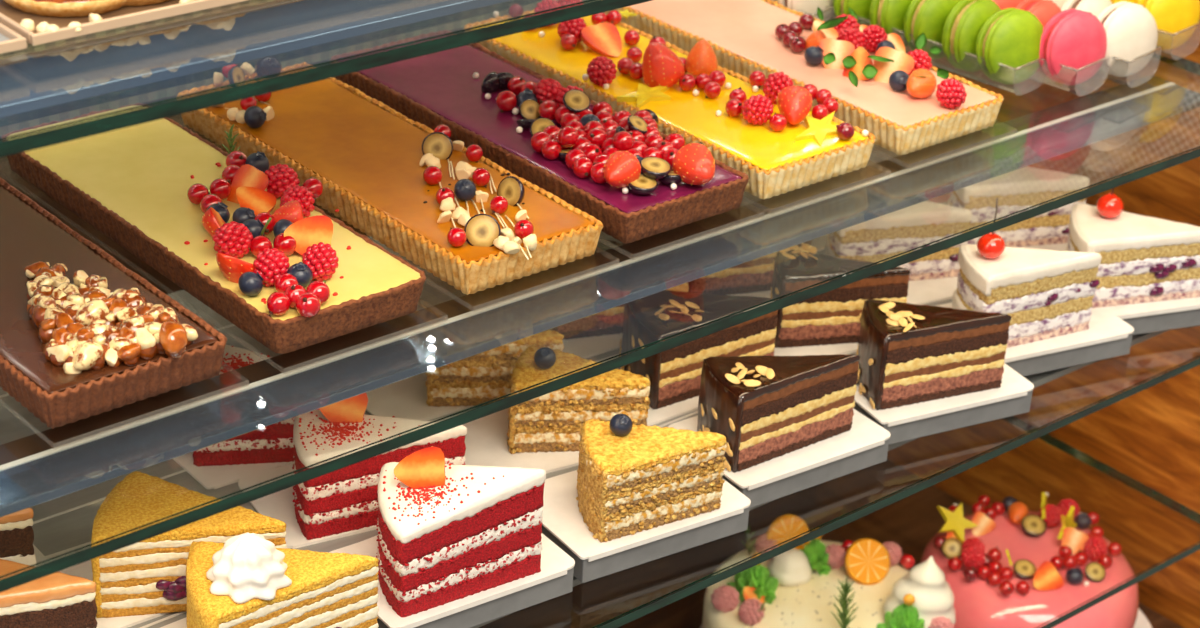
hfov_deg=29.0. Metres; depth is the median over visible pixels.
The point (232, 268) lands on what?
strawberry half
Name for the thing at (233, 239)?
raspberry
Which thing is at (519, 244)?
strand
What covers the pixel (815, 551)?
tuft
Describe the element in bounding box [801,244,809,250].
flake
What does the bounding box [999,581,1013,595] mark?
currant
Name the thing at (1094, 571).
slice
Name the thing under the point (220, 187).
currant
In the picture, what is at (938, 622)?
raspberry
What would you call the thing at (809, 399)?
cake slice
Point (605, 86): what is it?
sugar pearl
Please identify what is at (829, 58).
leaf
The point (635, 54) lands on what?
currant
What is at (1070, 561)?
currant
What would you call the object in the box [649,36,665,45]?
currant
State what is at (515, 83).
currant
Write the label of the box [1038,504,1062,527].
raspberry
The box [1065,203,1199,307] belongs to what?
cake slice
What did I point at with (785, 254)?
flake
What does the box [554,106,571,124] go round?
currant
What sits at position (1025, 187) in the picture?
cake slice
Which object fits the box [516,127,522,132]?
sugar pearl
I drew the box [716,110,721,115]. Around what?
sugar pearl
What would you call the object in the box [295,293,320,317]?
currant
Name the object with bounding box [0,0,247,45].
baking tray
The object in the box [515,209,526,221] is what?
nut piece
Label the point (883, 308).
flake
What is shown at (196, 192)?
currant
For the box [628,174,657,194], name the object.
slice
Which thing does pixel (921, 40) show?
leaf
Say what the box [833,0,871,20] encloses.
macaron
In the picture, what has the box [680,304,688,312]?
flake
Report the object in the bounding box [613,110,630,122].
currant
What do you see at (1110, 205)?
cherry
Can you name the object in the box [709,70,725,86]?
currant
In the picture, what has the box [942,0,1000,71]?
macaron
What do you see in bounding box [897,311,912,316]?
flake
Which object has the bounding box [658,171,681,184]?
slice
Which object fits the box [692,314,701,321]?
flake
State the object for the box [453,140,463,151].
nut piece
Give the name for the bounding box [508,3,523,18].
currant
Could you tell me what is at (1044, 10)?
macaron
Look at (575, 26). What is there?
raspberry
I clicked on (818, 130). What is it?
slice
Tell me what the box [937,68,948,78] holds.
leaf
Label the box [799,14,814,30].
currant
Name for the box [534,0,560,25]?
raspberry
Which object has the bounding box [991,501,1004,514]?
currant
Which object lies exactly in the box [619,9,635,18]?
slice
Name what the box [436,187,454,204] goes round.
currant
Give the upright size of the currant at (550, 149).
0.011 m
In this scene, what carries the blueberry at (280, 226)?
on the tart at (131, 184)
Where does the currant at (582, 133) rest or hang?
on the tart at (432, 90)
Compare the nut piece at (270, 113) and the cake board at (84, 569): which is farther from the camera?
the nut piece at (270, 113)
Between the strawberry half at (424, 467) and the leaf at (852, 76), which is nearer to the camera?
the strawberry half at (424, 467)
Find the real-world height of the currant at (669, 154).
0.012 m
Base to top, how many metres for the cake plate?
0.012 m
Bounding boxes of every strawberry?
[272,200,303,222]
[603,151,640,187]
[642,42,684,87]
[672,142,714,184]
[685,39,717,75]
[776,86,812,124]
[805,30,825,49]
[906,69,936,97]
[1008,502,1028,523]
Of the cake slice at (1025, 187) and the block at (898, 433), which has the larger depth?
the cake slice at (1025, 187)
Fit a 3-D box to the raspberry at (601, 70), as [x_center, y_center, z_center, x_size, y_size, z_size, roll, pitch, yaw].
[0.001,-0.142,1.362,0.018,0.018,0.019,10,28,14]
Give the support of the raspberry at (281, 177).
on the tart at (131, 184)
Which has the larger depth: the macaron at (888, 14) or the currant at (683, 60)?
the macaron at (888, 14)
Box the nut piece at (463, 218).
[457,213,470,225]
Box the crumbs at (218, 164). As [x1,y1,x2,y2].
[184,162,350,303]
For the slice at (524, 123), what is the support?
on the tart at (432, 90)
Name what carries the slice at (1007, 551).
on the cake at (977, 604)
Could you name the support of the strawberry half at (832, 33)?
on the tart at (743, 40)
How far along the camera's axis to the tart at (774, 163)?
1.32 m
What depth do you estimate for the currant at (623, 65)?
1.38 m
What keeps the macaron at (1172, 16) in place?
in the tray at (1159, 32)
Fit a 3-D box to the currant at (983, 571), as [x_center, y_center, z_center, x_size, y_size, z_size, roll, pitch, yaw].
[0.274,0.185,1.655,0.010,0.012,0.010,-13,31,-29]
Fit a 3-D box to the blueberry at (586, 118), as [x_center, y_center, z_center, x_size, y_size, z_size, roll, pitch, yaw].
[-0.005,-0.105,1.292,0.012,0.012,0.012,15,29,22]
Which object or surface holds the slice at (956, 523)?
on the cake at (977, 604)
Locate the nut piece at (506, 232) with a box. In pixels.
[500,228,514,240]
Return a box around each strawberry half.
[201,207,225,236]
[216,253,254,282]
[227,164,268,203]
[236,186,276,215]
[284,215,332,254]
[319,393,367,422]
[394,446,444,488]
[581,22,621,56]
[743,586,764,603]
[813,20,837,38]
[819,38,854,68]
[843,47,872,80]
[859,25,867,31]
[873,47,914,82]
[887,33,904,52]
[945,532,956,538]
[972,511,995,535]
[1033,561,1063,590]
[1061,527,1088,553]
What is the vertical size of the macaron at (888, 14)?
0.048 m
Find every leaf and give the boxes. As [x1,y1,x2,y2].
[817,7,823,20]
[817,16,847,30]
[824,52,835,64]
[842,55,856,68]
[848,7,857,21]
[848,70,857,87]
[861,64,877,78]
[867,55,893,61]
[915,32,926,49]
[929,46,941,54]
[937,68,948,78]
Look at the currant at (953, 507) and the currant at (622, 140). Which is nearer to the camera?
the currant at (622, 140)
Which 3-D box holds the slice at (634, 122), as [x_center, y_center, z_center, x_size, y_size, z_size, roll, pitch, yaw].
[0.021,-0.104,1.281,0.012,0.009,0.013,-4,28,-14]
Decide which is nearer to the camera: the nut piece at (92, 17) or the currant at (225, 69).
the nut piece at (92, 17)
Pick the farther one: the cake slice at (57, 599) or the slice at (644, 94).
the slice at (644, 94)
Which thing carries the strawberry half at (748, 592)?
on the cake at (810, 604)
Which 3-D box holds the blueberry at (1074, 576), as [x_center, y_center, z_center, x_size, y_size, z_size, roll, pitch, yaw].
[0.338,0.186,1.654,0.013,0.013,0.013,1,27,-4]
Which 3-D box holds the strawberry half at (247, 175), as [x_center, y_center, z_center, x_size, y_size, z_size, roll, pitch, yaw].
[-0.181,-0.064,1.194,0.022,0.022,0.019,-5,28,-15]
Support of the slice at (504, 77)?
on the tart at (432, 90)
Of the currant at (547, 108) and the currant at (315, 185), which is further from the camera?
the currant at (547, 108)
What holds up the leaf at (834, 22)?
on the tart at (743, 40)
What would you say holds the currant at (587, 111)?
on the tart at (432, 90)
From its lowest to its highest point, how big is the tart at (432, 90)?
0.020 m
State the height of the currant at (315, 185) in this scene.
0.011 m
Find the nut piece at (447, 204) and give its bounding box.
[440,197,455,210]
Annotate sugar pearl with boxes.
[473,72,478,78]
[493,11,498,16]
[512,108,518,114]
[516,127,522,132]
[582,74,587,79]
[603,83,608,89]
[622,187,628,193]
[670,183,676,189]
[693,89,698,95]
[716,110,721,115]
[725,83,730,88]
[752,86,758,91]
[862,130,868,136]
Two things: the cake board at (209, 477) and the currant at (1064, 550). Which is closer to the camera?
the cake board at (209, 477)
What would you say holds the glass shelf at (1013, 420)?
attached to the display case
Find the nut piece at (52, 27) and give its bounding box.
[44,24,58,31]
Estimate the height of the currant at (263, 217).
0.011 m
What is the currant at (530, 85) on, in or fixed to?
on the tart at (432, 90)
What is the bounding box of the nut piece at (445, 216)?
[437,211,451,222]
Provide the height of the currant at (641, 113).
0.012 m
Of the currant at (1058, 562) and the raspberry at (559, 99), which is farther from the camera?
the currant at (1058, 562)
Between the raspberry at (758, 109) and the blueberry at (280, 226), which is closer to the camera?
the blueberry at (280, 226)
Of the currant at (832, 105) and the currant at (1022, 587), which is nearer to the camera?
the currant at (832, 105)
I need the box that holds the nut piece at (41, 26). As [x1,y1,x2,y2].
[36,22,49,32]
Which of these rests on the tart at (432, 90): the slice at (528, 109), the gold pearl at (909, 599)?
the slice at (528, 109)
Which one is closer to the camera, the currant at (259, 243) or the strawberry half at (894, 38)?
the currant at (259, 243)
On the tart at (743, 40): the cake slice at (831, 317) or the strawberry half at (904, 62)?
the strawberry half at (904, 62)
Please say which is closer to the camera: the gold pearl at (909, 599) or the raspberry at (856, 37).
the raspberry at (856, 37)
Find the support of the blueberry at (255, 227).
on the tart at (131, 184)
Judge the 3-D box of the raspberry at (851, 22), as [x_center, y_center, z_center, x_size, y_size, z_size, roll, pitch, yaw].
[0.153,-0.178,1.450,0.018,0.018,0.017,-1,27,-9]
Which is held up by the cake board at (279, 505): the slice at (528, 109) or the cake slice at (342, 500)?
the cake slice at (342, 500)
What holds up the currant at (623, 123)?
on the tart at (432, 90)
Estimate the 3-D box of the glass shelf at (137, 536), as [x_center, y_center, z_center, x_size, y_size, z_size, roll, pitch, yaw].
[-0.150,-0.047,1.240,1.205,0.014,0.428,-19,34,-37]
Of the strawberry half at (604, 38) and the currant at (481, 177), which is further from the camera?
the strawberry half at (604, 38)
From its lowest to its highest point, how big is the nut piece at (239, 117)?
0.009 m
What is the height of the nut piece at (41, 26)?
0.004 m
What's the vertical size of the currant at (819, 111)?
0.010 m
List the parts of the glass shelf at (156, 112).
light strip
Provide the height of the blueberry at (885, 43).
0.012 m
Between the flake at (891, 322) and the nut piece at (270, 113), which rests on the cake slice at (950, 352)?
the flake at (891, 322)
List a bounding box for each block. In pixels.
[377,567,573,627]
[542,506,749,582]
[722,439,888,508]
[853,390,1032,444]
[1005,333,1132,375]
[1122,309,1199,334]
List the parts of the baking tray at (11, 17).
tray plate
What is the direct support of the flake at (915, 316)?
on the cake slice at (950, 352)
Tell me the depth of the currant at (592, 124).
1.28 m
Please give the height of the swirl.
0.026 m
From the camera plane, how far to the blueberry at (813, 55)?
1.41 m
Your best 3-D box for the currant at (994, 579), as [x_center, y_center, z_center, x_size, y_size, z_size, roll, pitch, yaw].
[0.280,0.189,1.648,0.010,0.012,0.010,-10,30,-24]
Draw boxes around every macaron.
[777,0,833,21]
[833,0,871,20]
[869,0,911,45]
[903,0,960,58]
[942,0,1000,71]
[976,8,1042,84]
[992,0,1023,9]
[1015,0,1061,71]
[1039,9,1106,84]
[1052,0,1065,8]
[1061,0,1111,16]
[1097,1,1157,76]
[1110,0,1136,3]
[1136,0,1199,49]
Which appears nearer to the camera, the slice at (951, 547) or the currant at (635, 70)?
the currant at (635, 70)
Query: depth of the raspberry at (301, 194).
1.17 m
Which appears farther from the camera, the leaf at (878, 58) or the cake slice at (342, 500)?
the leaf at (878, 58)
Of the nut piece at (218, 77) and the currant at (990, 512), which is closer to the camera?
the nut piece at (218, 77)
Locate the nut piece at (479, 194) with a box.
[475,190,488,201]
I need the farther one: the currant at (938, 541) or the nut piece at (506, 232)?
the currant at (938, 541)
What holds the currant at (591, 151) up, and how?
on the tart at (432, 90)
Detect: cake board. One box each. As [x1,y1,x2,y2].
[33,544,59,571]
[37,542,167,627]
[160,617,186,627]
[172,452,293,488]
[238,464,377,548]
[329,533,574,627]
[365,372,472,420]
[432,408,578,472]
[542,470,750,561]
[562,333,622,358]
[595,354,698,425]
[668,409,889,490]
[729,291,770,297]
[774,343,857,355]
[854,363,1033,426]
[906,276,957,304]
[936,303,1133,362]
[1022,243,1067,250]
[1104,297,1199,318]
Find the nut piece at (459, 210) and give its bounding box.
[451,207,469,219]
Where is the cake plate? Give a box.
[1135,607,1151,627]
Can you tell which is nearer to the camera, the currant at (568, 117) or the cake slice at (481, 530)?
the cake slice at (481, 530)
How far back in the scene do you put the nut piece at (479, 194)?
1.21 m
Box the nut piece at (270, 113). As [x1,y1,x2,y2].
[263,106,274,120]
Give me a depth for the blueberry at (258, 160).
1.22 m
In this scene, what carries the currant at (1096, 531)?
on the cake at (977, 604)
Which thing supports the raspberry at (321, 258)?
on the tart at (131, 184)
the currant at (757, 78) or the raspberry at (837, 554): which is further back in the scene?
the raspberry at (837, 554)
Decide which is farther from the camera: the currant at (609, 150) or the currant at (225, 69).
the currant at (225, 69)
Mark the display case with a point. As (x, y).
(130, 261)
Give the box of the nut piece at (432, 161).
[425,156,440,167]
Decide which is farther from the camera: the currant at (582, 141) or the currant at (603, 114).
the currant at (603, 114)
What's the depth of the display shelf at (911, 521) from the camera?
1.81 m
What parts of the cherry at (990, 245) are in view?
stem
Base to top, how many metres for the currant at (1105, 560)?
0.011 m
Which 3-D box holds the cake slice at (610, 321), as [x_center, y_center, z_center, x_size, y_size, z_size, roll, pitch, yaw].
[0.005,-0.012,1.421,0.088,0.049,0.053,11,28,14]
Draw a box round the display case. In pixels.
[0,0,835,293]
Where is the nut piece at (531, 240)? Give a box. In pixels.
[523,234,536,250]
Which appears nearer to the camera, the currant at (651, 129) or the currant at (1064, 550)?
the currant at (651, 129)
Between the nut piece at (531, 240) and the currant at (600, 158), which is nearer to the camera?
the nut piece at (531, 240)
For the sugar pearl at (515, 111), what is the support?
on the tart at (432, 90)
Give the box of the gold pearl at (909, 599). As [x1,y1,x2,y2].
[903,593,914,605]
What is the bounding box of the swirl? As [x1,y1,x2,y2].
[206,532,291,603]
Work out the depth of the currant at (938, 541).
1.68 m
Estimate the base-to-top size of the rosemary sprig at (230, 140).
0.020 m
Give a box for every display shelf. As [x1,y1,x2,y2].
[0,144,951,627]
[479,459,1182,627]
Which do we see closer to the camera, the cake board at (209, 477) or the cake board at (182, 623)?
the cake board at (182, 623)
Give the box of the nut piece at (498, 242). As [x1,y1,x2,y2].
[493,236,508,250]
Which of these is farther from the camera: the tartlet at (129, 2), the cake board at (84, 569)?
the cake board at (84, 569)
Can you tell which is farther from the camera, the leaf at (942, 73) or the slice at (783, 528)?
the slice at (783, 528)
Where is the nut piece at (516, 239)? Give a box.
[512,236,521,244]
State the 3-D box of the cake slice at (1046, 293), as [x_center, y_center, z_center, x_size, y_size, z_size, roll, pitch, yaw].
[0.266,-0.007,1.438,0.090,0.053,0.049,4,27,1]
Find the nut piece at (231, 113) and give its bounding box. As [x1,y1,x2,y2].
[227,107,237,119]
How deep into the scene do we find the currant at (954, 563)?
1.66 m
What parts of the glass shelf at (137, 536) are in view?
light strip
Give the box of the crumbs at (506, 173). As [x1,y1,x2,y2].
[423,173,524,211]
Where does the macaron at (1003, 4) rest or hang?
in the tray at (1065, 69)
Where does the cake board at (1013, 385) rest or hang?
on the block at (898, 433)
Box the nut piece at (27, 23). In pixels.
[20,19,34,30]
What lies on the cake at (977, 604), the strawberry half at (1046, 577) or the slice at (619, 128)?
the strawberry half at (1046, 577)
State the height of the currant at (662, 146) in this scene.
0.013 m
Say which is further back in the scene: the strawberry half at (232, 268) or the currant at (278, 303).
the strawberry half at (232, 268)
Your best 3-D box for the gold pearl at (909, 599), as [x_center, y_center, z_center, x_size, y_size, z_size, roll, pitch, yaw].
[0.210,0.194,1.579,0.008,0.008,0.008,-19,34,-37]
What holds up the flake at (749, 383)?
on the cake slice at (809, 399)
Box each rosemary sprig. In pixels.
[222,124,239,153]
[741,524,755,554]
[751,601,765,626]
[831,575,857,627]
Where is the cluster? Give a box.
[25,261,197,373]
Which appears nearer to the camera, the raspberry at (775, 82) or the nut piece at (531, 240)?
the nut piece at (531, 240)
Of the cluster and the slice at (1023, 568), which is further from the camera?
the slice at (1023, 568)
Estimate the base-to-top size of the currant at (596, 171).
0.012 m
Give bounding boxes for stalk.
[260,217,271,235]
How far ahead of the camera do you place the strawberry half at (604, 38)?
1.41 m
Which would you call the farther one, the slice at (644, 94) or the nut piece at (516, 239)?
the slice at (644, 94)
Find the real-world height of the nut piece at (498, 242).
0.007 m
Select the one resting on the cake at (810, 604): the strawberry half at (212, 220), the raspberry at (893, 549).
the raspberry at (893, 549)
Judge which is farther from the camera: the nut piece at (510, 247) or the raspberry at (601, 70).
the raspberry at (601, 70)
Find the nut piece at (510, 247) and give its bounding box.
[502,241,519,253]
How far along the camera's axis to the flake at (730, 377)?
1.28 m
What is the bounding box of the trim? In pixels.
[0,0,557,135]
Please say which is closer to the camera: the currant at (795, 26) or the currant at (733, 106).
the currant at (733, 106)
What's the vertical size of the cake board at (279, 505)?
0.003 m
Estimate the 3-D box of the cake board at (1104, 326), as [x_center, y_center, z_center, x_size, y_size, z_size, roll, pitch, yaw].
[0.273,0.005,1.477,0.112,0.003,0.077,-10,30,-25]
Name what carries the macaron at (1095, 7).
in the tray at (1115, 60)
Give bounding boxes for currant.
[187,183,208,204]
[200,192,221,213]
[209,178,230,199]
[221,165,239,184]
[222,63,237,78]
[225,151,246,166]
[240,97,256,110]
[250,235,271,256]
[254,92,271,102]
[254,212,274,234]
[266,292,289,315]
[273,232,295,255]
[274,273,298,292]
[284,284,306,307]
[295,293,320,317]
[302,176,322,198]
[306,280,329,304]
[423,166,442,184]
[433,124,450,137]
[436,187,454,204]
[447,227,466,246]
[465,144,482,162]
[472,168,490,187]
[490,196,507,213]
[496,90,516,112]
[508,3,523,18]
[508,76,525,95]
[514,219,533,238]
[520,81,536,92]
[530,131,551,152]
[538,100,558,120]
[541,139,561,159]
[543,125,560,138]
[553,134,570,149]
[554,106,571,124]
[558,126,578,147]
[560,33,577,49]
[560,113,579,128]
[565,120,583,129]
[565,149,586,169]
[571,137,591,149]
[572,157,592,178]
[575,109,593,119]
[576,129,586,137]
[582,144,601,161]
[583,120,604,133]
[587,128,607,147]
[590,162,605,183]
[591,12,606,24]
[592,101,612,114]
[593,154,608,163]
[595,110,613,121]
[601,119,618,131]
[601,136,613,151]
[602,145,619,156]
[606,129,615,137]
[607,10,621,25]
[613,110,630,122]
[613,131,633,150]
[617,57,632,74]
[618,118,630,131]
[624,30,639,45]
[626,47,642,62]
[626,148,642,157]
[628,62,642,79]
[629,130,644,141]
[632,139,647,152]
[634,110,652,117]
[640,117,657,127]
[642,147,662,158]
[644,125,659,138]
[644,133,663,146]
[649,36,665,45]
[655,141,673,154]
[662,148,677,169]
[664,133,685,149]
[679,57,686,73]
[679,74,695,90]
[695,73,711,89]
[704,81,720,98]
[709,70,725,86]
[725,99,742,116]
[729,87,746,102]
[749,70,765,88]
[769,113,786,131]
[775,24,790,39]
[782,31,797,47]
[788,21,802,35]
[790,36,806,52]
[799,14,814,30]
[803,84,817,100]
[811,103,827,119]
[815,89,831,103]
[822,98,838,114]
[836,122,854,140]
[841,540,853,551]
[900,554,914,567]
[933,536,945,551]
[947,557,961,570]
[948,505,957,511]
[963,566,977,580]
[971,502,984,513]
[977,494,990,506]
[977,565,990,579]
[983,507,996,519]
[983,554,992,565]
[987,546,1001,560]
[987,572,1001,586]
[988,561,1002,572]
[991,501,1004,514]
[999,567,1012,580]
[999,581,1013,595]
[1016,580,1029,595]
[1050,556,1063,569]
[1058,545,1071,558]
[1063,555,1076,568]
[1074,549,1087,565]
[1088,512,1099,524]
[1090,526,1103,537]
[1097,554,1111,568]
[1107,542,1121,556]
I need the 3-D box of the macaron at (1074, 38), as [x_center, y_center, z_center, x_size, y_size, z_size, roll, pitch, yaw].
[0.295,-0.167,1.452,0.047,0.048,0.028,-12,31,-27]
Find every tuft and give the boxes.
[727,564,777,603]
[799,539,830,574]
[877,603,924,627]
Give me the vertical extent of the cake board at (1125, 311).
0.003 m
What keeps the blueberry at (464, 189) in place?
on the tart at (366, 155)
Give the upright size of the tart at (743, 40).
0.020 m
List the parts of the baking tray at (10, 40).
tray plate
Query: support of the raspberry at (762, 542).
on the cake at (810, 604)
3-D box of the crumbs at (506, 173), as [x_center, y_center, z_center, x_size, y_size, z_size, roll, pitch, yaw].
[-0.064,-0.062,1.214,0.059,0.001,0.038,-13,31,-28]
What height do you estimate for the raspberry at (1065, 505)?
0.018 m
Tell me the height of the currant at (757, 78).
0.010 m
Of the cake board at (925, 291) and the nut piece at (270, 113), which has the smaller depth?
the nut piece at (270, 113)
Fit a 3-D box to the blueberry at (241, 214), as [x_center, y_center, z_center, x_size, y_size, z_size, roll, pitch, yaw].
[-0.178,-0.048,1.161,0.011,0.012,0.012,-4,28,-15]
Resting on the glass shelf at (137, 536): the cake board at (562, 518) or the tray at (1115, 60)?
the tray at (1115, 60)
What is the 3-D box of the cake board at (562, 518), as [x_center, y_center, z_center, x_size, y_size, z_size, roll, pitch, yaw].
[0.017,0.101,1.260,0.112,0.003,0.077,-14,32,-31]
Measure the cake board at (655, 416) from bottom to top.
0.003 m
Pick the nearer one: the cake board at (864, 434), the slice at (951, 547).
the cake board at (864, 434)
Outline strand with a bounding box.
[519,244,528,259]
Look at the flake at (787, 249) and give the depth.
1.43 m
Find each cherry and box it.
[977,198,1004,258]
[1096,188,1123,217]
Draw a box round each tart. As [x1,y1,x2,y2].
[0,177,226,428]
[1,103,425,353]
[177,62,602,294]
[330,30,748,243]
[464,9,875,198]
[605,0,1003,154]
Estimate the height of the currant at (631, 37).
0.010 m
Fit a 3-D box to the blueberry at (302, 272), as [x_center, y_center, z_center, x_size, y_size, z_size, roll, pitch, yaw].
[-0.143,-0.019,1.107,0.012,0.012,0.012,-18,34,-36]
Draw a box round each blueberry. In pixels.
[206,202,229,222]
[232,207,254,223]
[238,272,263,295]
[243,218,263,237]
[244,106,266,127]
[246,151,268,172]
[273,219,293,236]
[287,262,312,286]
[454,179,475,200]
[517,89,537,106]
[534,347,555,368]
[580,114,599,125]
[609,414,632,435]
[804,45,823,64]
[876,40,894,50]
[889,70,908,91]
[1002,496,1017,511]
[1066,567,1083,584]
[1074,513,1090,528]
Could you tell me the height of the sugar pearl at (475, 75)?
0.004 m
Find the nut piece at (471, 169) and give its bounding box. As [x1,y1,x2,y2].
[467,167,476,178]
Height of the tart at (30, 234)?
0.020 m
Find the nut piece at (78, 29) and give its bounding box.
[68,22,81,31]
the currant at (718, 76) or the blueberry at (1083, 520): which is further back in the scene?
the blueberry at (1083, 520)
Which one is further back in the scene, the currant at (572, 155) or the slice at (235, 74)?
the slice at (235, 74)
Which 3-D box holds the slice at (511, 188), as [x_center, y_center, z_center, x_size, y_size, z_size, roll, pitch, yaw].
[-0.046,-0.064,1.208,0.017,0.016,0.010,24,34,35]
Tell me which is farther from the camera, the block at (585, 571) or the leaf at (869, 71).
the leaf at (869, 71)
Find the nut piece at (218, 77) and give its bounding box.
[213,72,222,85]
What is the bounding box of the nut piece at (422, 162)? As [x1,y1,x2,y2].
[419,153,432,165]
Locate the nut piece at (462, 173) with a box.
[455,168,470,179]
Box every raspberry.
[212,221,252,257]
[253,248,289,286]
[265,164,299,198]
[279,185,314,216]
[302,242,338,280]
[533,78,562,103]
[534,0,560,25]
[555,85,583,113]
[557,0,582,8]
[557,18,586,41]
[587,56,616,85]
[711,585,739,612]
[738,598,764,624]
[741,94,773,124]
[755,533,778,558]
[763,72,793,104]
[826,544,845,568]
[834,14,859,32]
[836,27,865,48]
[862,25,887,52]
[882,541,901,565]
[908,49,931,75]
[928,616,953,627]
[936,78,966,108]
[961,537,984,552]
[961,546,984,569]
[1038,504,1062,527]
[1057,498,1079,520]
[1083,536,1107,560]
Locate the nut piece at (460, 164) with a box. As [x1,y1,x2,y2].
[455,161,471,169]
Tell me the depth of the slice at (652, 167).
1.23 m
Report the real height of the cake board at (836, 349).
0.003 m
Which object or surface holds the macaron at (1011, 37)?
in the tray at (969, 57)
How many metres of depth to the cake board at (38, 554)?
1.18 m
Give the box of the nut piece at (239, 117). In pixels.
[235,110,244,123]
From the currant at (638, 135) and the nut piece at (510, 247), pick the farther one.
the currant at (638, 135)
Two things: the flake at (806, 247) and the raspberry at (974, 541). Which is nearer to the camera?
the flake at (806, 247)
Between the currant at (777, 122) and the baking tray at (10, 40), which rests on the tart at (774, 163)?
the currant at (777, 122)
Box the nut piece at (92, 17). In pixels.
[89,13,101,21]
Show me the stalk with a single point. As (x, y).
(268, 221)
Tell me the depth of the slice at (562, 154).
1.26 m
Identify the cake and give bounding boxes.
[702,539,908,627]
[918,509,1138,627]
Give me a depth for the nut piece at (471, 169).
1.23 m
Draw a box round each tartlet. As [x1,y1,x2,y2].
[4,0,127,16]
[123,0,168,5]
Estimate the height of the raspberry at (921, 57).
0.018 m
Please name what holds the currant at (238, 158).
on the tart at (131, 184)
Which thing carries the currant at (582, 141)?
on the tart at (432, 90)
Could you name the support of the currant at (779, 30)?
on the tart at (743, 40)
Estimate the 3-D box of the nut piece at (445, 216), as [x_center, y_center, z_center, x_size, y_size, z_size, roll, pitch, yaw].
[-0.079,-0.049,1.181,0.007,0.008,0.006,-17,33,-34]
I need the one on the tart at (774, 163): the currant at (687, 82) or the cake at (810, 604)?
the currant at (687, 82)
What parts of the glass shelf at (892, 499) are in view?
light strip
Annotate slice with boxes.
[0,508,36,566]
[0,559,96,627]
[91,471,286,617]
[186,541,378,627]
[193,345,319,466]
[228,66,244,86]
[255,56,281,77]
[292,410,466,539]
[375,462,545,616]
[422,132,452,159]
[425,330,563,406]
[464,214,500,246]
[481,72,499,92]
[497,176,524,205]
[498,72,513,88]
[507,344,649,453]
[516,119,535,127]
[519,99,539,118]
[530,117,555,134]
[549,239,688,339]
[558,149,570,160]
[563,89,589,112]
[576,419,726,541]
[615,126,625,133]
[616,83,670,107]
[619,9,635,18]
[619,290,777,408]
[627,115,647,133]
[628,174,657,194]
[640,157,670,178]
[643,109,658,123]
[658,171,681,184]
[688,206,811,294]
[697,355,859,472]
[767,514,809,549]
[770,250,910,347]
[795,111,836,146]
[824,201,971,280]
[845,538,889,584]
[856,299,1011,409]
[937,502,977,544]
[941,538,961,558]
[948,166,1089,246]
[951,244,1101,347]
[1006,549,1011,565]
[1013,559,1035,578]
[1021,514,1045,536]
[1040,492,1046,518]
[1057,506,1076,538]
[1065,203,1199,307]
[1085,562,1105,581]
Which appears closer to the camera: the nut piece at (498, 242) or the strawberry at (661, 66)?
the nut piece at (498, 242)
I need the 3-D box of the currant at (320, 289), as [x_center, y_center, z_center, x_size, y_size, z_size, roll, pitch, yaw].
[-0.133,-0.010,1.093,0.012,0.012,0.011,11,28,16]
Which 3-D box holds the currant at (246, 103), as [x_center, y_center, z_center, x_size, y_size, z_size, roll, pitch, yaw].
[-0.197,-0.117,1.298,0.009,0.010,0.010,11,28,15]
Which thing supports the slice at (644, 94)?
on the tart at (774, 163)
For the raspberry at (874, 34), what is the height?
0.018 m
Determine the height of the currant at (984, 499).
0.010 m
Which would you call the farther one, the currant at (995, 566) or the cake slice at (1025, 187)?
the currant at (995, 566)
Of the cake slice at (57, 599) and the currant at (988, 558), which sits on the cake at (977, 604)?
the currant at (988, 558)
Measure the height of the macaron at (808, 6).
0.047 m
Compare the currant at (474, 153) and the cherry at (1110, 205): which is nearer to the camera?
the currant at (474, 153)
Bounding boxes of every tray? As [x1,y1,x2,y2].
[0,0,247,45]
[0,23,26,53]
[825,6,1041,94]
[1028,55,1110,94]
[1094,45,1161,87]
[1154,23,1199,59]
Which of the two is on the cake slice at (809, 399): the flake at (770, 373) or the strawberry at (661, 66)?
the flake at (770, 373)
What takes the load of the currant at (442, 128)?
on the tart at (366, 155)
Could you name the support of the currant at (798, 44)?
on the tart at (743, 40)
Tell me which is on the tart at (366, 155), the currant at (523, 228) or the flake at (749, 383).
the currant at (523, 228)
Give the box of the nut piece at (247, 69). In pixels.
[240,62,254,75]
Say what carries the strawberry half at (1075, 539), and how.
on the cake at (977, 604)
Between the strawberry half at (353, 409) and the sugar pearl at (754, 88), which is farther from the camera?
the sugar pearl at (754, 88)
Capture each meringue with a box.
[767,548,811,586]
[883,556,954,627]
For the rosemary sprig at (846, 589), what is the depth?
1.58 m
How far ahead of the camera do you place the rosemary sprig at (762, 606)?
1.59 m
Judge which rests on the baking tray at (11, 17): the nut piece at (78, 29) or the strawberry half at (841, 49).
the nut piece at (78, 29)
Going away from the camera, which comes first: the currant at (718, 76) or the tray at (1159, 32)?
the currant at (718, 76)
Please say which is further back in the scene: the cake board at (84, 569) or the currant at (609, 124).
the currant at (609, 124)
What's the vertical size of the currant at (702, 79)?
0.010 m
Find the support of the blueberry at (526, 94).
on the tart at (432, 90)
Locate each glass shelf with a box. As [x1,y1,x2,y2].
[0,0,651,157]
[0,0,1199,591]
[471,330,1199,627]
[1002,416,1199,627]
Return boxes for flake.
[655,306,665,314]
[658,314,668,319]
[669,300,683,308]
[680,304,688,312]
[685,301,699,308]
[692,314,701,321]
[725,373,740,383]
[735,362,744,368]
[737,368,747,378]
[743,379,761,386]
[755,365,768,375]
[766,368,774,378]
[779,248,790,252]
[782,253,795,258]
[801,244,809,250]
[809,246,816,253]
[878,305,888,312]
[882,302,895,308]
[886,318,899,325]
[889,313,903,320]
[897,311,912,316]
[898,318,907,326]
[903,322,914,331]
[911,314,924,319]
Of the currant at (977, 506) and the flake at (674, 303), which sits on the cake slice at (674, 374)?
the flake at (674, 303)

